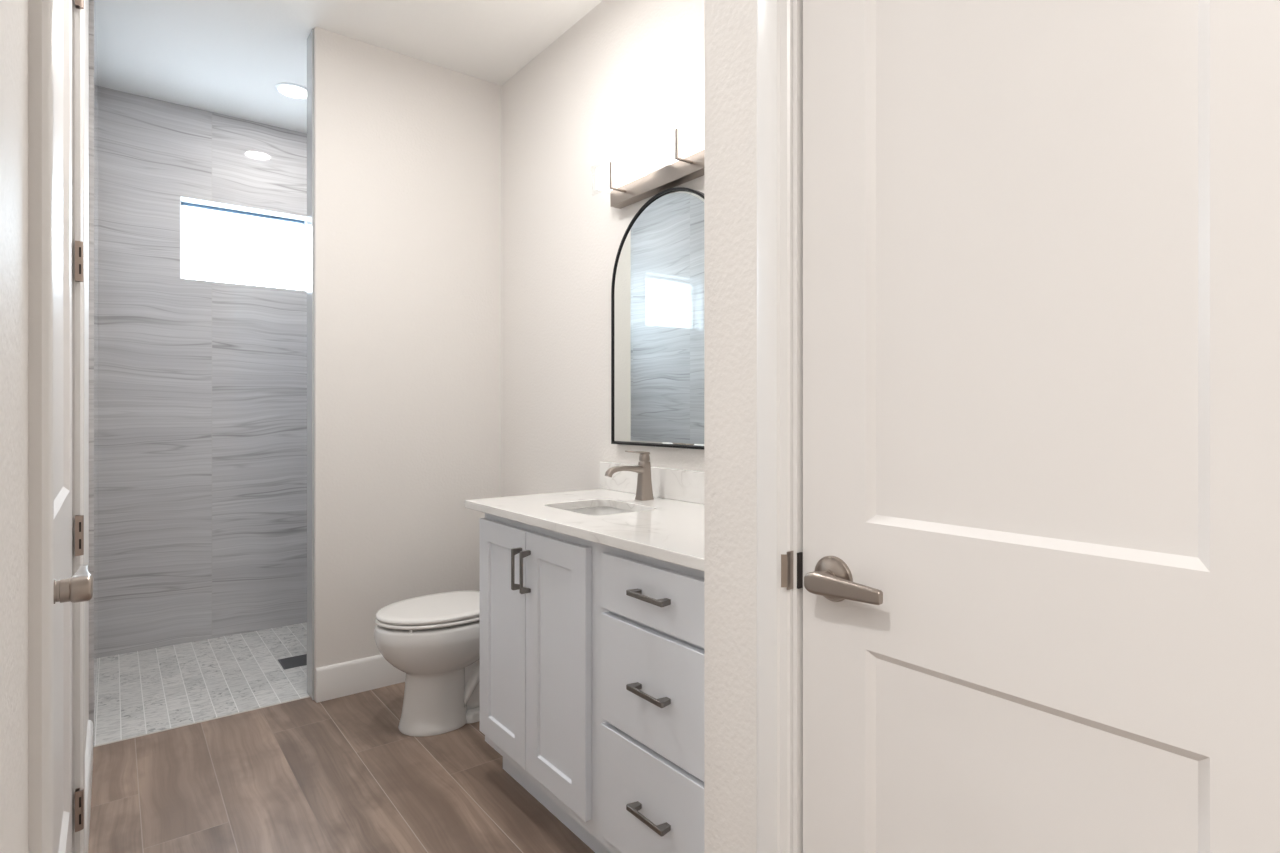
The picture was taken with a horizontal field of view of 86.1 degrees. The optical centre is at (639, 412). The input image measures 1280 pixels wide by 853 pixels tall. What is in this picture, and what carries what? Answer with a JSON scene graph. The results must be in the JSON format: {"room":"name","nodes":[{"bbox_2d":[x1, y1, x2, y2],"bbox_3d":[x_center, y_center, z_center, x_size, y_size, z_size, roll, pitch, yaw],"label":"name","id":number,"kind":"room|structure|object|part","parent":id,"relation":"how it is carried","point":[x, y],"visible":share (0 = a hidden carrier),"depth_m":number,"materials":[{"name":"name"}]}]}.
{"room":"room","nodes":[
{"label":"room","id":0,"kind":"room"},
{"bbox_2d":[0,0,98,852],"bbox_3d":[-1.543,-0.197,1.810,0.134,2.737,3.850,0,0,-38],"label":"wall","id":1,"kind":"structure","parent":0,"point":[14,14],"depth_m":0.61,"materials":[{"name":"white paint"}]},
{"bbox_2d":[29,0,84,852],"bbox_3d":[-0.976,-0.078,1.076,0.136,2.496,1.119,0,0,-38],"label":"door frame","id":2,"kind":"structure","parent":1,"relation":"attached to","point":[41,12],"depth_m":0.68,"materials":[{"name":"white paint"}]},
{"bbox_2d":[54,0,92,852],"bbox_3d":[-0.934,-0.046,1.113,0.086,2.408,0.974,0,0,-38],"label":"door","id":3,"kind":"structure","parent":1,"relation":"in","point":[69,589],"depth_m":1.30,"materials":[{"name":"white paint"}]},
{"bbox_3d":[-0.951,-0.046,1.093,0.035,2.408,0.962,0,0,-38],"label":"panel","id":4,"kind":"part","parent":3,"relation":"part of","materials":[{"name":"white paint"}]},
{"bbox_3d":[-0.680,0.205,0.836,0.022,0.030,0.119,0,0,-38],"label":"lever","id":5,"kind":"part","parent":3,"relation":"part of","materials":[{"name":"silver metal"}]},
{"bbox_2d":[85,720,92,852],"bbox_3d":[-1.564,1.102,1.935,0.014,0.136,0.945,0,0,-38],"label":"baseboard","id":6,"kind":"structure","parent":1,"relation":"attached to","point":[89,740],"depth_m":2.00,"materials":[{"name":"white paint"}]},
{"bbox_2d":[99,86,306,657],"bbox_3d":[-2.031,-0.197,3.801,1.525,2.737,0.140,0,0,-38],"label":"wall","id":7,"kind":"structure","parent":0,"point":[203,384],"depth_m":3.50,"materials":[{"name":"tile"}]},
{"bbox_2d":[180,196,306,290],"bbox_3d":[-2.139,-0.891,3.721,0.608,0.421,0.143,0,0,-38],"label":"window","id":8,"kind":"structure","parent":7,"relation":"in","point":[185,202],"depth_m":3.73,"materials":[{"name":"white plastic"}]},
{"bbox_2d":[88,622,594,852],"bbox_3d":[-0.649,1.195,1.886,1.675,0.050,4.980,0,0,-38],"label":"floor","id":9,"kind":"structure","parent":0,"point":[337,775],"depth_m":2.24,"materials":[{"name":"brown wood"}]},
{"bbox_2d":[94,696,309,746],"bbox_3d":[-1.635,1.194,2.616,0.705,0.051,0.010,0,0,-38],"label":"trim","id":10,"kind":"structure","parent":9,"relation":"on","point":[307,696],"depth_m":2.59,"materials":[{"name":"beige"}]},
{"bbox_2d":[278,654,306,668],"bbox_3d":[-1.612,1.170,3.233,0.150,0.003,0.150,0,0,-38],"label":"shower drain","id":11,"kind":"object","parent":9,"relation":"on","point":[301,660],"visible":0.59,"depth_m":3.22,"materials":[{"name":"grey metal"}]},
{"bbox_2d":[374,591,479,736],"bbox_3d":[-0.667,0.801,2.680,0.715,0.736,0.420,0,0,-38],"label":"toilet","id":12,"kind":"object","parent":9,"relation":"on","point":[434,639],"visible":0.57,"depth_m":2.49,"materials":[{"name":"white ceramic"}]},
{"bbox_3d":[-0.763,0.757,2.606,0.466,0.014,0.366,0,0,-38],"label":"seat","id":13,"kind":"part","parent":12,"relation":"part of","materials":[{"name":"white plastic"}]},
{"bbox_3d":[-0.760,0.739,2.608,0.469,0.018,0.362,0,0,-38],"label":"lid","id":14,"kind":"part","parent":12,"relation":"part of","materials":[{"name":"white plastic"}]},
{"bbox_2d":[480,513,703,852],"bbox_3d":[0.039,0.740,1.897,0.569,0.860,1.162,0,0,-38],"label":"vanity cabinet","id":15,"kind":"object","parent":9,"relation":"on","point":[592,653],"visible":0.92,"depth_m":1.71,"materials":[{"name":"white paint"}]},
{"bbox_3d":[-0.414,0.679,2.085,0.020,0.682,0.308,0,0,-38],"label":"cabinet door","id":16,"kind":"part","parent":15,"relation":"part of","materials":[{"name":"white paint"}]},
{"bbox_3d":[-0.354,0.447,1.966,0.030,0.118,0.011,0,0,-38],"label":"pull handle","id":17,"kind":"part","parent":15,"relation":"part of","materials":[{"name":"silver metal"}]},
{"bbox_3d":[-0.323,0.447,1.925,0.030,0.118,0.011,0,0,-38],"label":"pull handle","id":18,"kind":"part","parent":15,"relation":"part of","materials":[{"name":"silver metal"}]},
{"bbox_3d":[-0.223,0.679,1.837,0.020,0.682,0.310,0,0,-38],"label":"cabinet door","id":19,"kind":"part","parent":15,"relation":"part of","materials":[{"name":"white paint"}]},
{"bbox_2d":[465,462,703,570],"bbox_3d":[0.020,0.246,1.928,0.562,0.125,1.246,0,0,-38],"label":"countertop","id":20,"kind":"structure","parent":15,"relation":"on","point":[669,527],"depth_m":1.96,"materials":[{"name":"white stone"}]},
{"bbox_2d":[567,507,631,514],"bbox_3d":[-0.123,0.387,2.079,0.284,0.154,0.348,0,0,-38],"label":"sink basin","id":21,"kind":"object","parent":20,"relation":"in","point":[591,510],"visible":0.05,"depth_m":2.24,"materials":[{"name":"white ceramic"}]},
{"bbox_2d":[605,450,653,499],"bbox_3d":[-0.036,0.202,2.212,0.179,0.163,0.046,0,0,-38],"label":"faucet","id":22,"kind":"object","parent":20,"relation":"on","point":[644,491],"visible":1,"depth_m":2.23,"materials":[{"name":"silver metal"}]},
{"bbox_3d":[-0.048,0.186,2.203,0.148,0.035,0.030,0,0,-38],"label":"spout","id":23,"kind":"part","parent":22,"relation":"part of","materials":[{"name":"silver metal"}]},
{"bbox_3d":[-0.008,0.129,2.234,0.092,0.016,0.027,0,0,-38],"label":"lever","id":24,"kind":"part","parent":22,"relation":"part of","materials":[{"name":"silver metal"}]},
{"bbox_3d":[0.018,0.876,1.483,0.030,0.011,0.126,0,0,-38],"label":"drawer pull","id":25,"kind":"part","parent":15,"relation":"part of","materials":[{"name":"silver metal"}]},
{"bbox_3d":[0.018,0.609,1.483,0.030,0.011,0.126,0,0,-38],"label":"drawer pull","id":26,"kind":"part","parent":15,"relation":"part of","materials":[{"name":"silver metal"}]},
{"bbox_3d":[0.018,0.399,1.483,0.030,0.011,0.126,0,0,-38],"label":"drawer pull","id":27,"kind":"part","parent":15,"relation":"part of","materials":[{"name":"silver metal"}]},
{"bbox_3d":[0.045,0.884,1.489,0.020,0.271,0.432,0,0,-38],"label":"drawer","id":28,"kind":"part","parent":15,"relation":"part of","materials":[{"name":"white paint"}]},
{"bbox_3d":[0.045,0.610,1.489,0.020,0.255,0.432,0,0,-38],"label":"drawer","id":29,"kind":"part","parent":15,"relation":"part of","materials":[{"name":"white paint"}]},
{"bbox_3d":[0.045,0.404,1.489,0.020,0.133,0.432,0,0,-38],"label":"drawer","id":30,"kind":"part","parent":15,"relation":"part of","materials":[{"name":"white paint"}]},
{"bbox_2d":[95,0,602,133],"bbox_3d":[-1.139,-1.615,-0.259,5.320,0.100,8.020,0,0,-38],"label":"ceiling","id":31,"kind":"structure","parent":0,"point":[225,57],"depth_m":2.88,"materials":[{"name":"white paint"}]},
{"bbox_2d":[275,83,306,98],"bbox_3d":[-1.680,-1.562,3.326,0.164,0.006,0.164,0,0,-38],"label":"recessed light","id":32,"kind":"object","parent":31,"relation":"in","point":[291,90],"visible":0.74,"depth_m":3.31,"materials":[{"name":"white plastic"}]},
{"bbox_2d":[314,27,500,701],"bbox_3d":[-1.023,-0.198,3.069,0.822,2.735,0.110,0,0,-38],"label":"wall partition","id":33,"kind":"structure","parent":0,"point":[407,150],"depth_m":2.98,"materials":[{"name":"white paint"}]},
{"bbox_2d":[307,29,313,699],"bbox_3d":[-1.359,-0.198,2.829,0.012,2.735,0.100,0,0,-38],"label":"trim","id":34,"kind":"structure","parent":33,"relation":"attached to","point":[310,40],"depth_m":2.79,"materials":[{"name":"grey metal"}]},
{"bbox_2d":[316,655,405,702],"bbox_3d":[-0.984,1.102,3.020,0.821,0.136,0.014,0,0,-38],"label":"baseboard","id":35,"kind":"structure","parent":33,"relation":"attached to","point":[338,680],"depth_m":2.86,"materials":[{"name":"white paint"}]},
{"bbox_2d":[501,0,703,496],"bbox_3d":[-0.009,-0.198,2.525,0.120,2.735,2.230,0,0,-38],"label":"wall","id":36,"kind":"structure","parent":0,"point":[628,74],"depth_m":2.75,"materials":[{"name":"white paint"}]},
{"bbox_2d":[596,114,703,208],"bbox_3d":[0.046,-0.820,2.266,0.108,0.145,0.608,0,0,-38],"label":"vanity light","id":37,"kind":"object","parent":36,"relation":"attached to","point":[627,179],"visible":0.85,"depth_m":2.26,"materials":[{"name":"silver metal"}]},
{"bbox_3d":[-0.079,-0.824,2.392,0.064,0.093,0.009,0,0,-38],"label":"arm","id":38,"kind":"part","parent":37,"relation":"part of","materials":[{"name":"silver metal"}]},
{"bbox_2d":[596,149,647,191],"bbox_3d":[-0.066,-0.846,2.401,0.059,0.077,0.232,0,0,-38],"label":"diffuser","id":39,"kind":"object","parent":37,"relation":"attached to","point":[629,169],"depth_m":2.36,"materials":[{"name":"white glass"}]},
{"bbox_2d":[657,114,703,164],"bbox_3d":[0.147,-0.846,2.124,0.059,0.077,0.232,0,0,-38],"label":"diffuser","id":40,"kind":"object","parent":37,"relation":"attached to","point":[690,135],"depth_m":2.11,"materials":[{"name":"white glass"}]},
{"bbox_3d":[0.135,-0.824,2.114,0.064,0.093,0.009,0,0,-38],"label":"arm","id":41,"kind":"part","parent":37,"relation":"part of","materials":[{"name":"silver metal"}]},
{"bbox_2d":[600,462,703,503],"bbox_3d":[0.235,0.234,2.094,0.019,0.100,1.246,0,0,-38],"label":"backsplash","id":42,"kind":"structure","parent":36,"relation":"attached to","point":[668,483],"depth_m":2.28,"materials":[{"name":"white stone"}]},
{"bbox_2d":[611,187,703,449],"bbox_3d":[0.091,-0.312,2.274,0.028,0.850,0.610,0,0,-38],"label":"arched mirror","id":43,"kind":"object","parent":36,"relation":"attached to","point":[657,288],"visible":0.69,"depth_m":2.29,"materials":[{"name":"black metal"}]},
{"bbox_2d":[704,0,756,852],"bbox_3d":[1.726,-0.198,-0.254,0.765,2.735,4.290,0,0,-38],"label":"wall","id":44,"kind":"structure","parent":0,"point":[730,26],"depth_m":1.16,"materials":[{"name":"white paint"}]},
{"bbox_2d":[757,0,792,852],"bbox_3d":[0.420,-0.078,0.802,0.016,2.496,0.756,0,0,-38],"label":"door frame","id":45,"kind":"structure","parent":44,"relation":"attached to","point":[774,17],"depth_m":1.07,"materials":[{"name":"white paint"}]},
{"bbox_2d":[793,0,802,852],"bbox_3d":[0.474,-0.046,0.840,0.123,2.430,0.625,0,0,-38],"label":"door frame","id":46,"kind":"structure","parent":44,"relation":"attached to","point":[797,4],"depth_m":1.05,"materials":[{"name":"white paint"}]},
{"bbox_2d":[781,551,802,589],"bbox_3d":[0.232,0.240,1.043,0.033,0.058,0.013,0,0,-26],"label":"strike plate","id":47,"kind":"object","parent":46,"relation":"attached to","point":[786,559],"visible":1,"depth_m":1.04,"materials":[{"name":"silver metal"}]},
{"bbox_2d":[803,0,1279,852],"bbox_3d":[0.428,-0.046,0.801,0.086,2.408,0.610,0,0,-38],"label":"door","id":48,"kind":"structure","parent":44,"relation":"in","point":[1041,238],"depth_m":0.78,"materials":[{"name":"white paint"}]},
{"bbox_3d":[0.278,0.242,0.998,0.012,0.066,0.066,0,0,-38],"label":"handle","id":49,"kind":"part","parent":48,"relation":"part of","materials":[{"name":"silver metal"}]},
{"bbox_3d":[0.279,0.242,0.943,0.022,0.030,0.119,0,0,-38],"label":"lever","id":50,"kind":"part","parent":48,"relation":"part of","materials":[{"name":"silver metal"}]}
]}

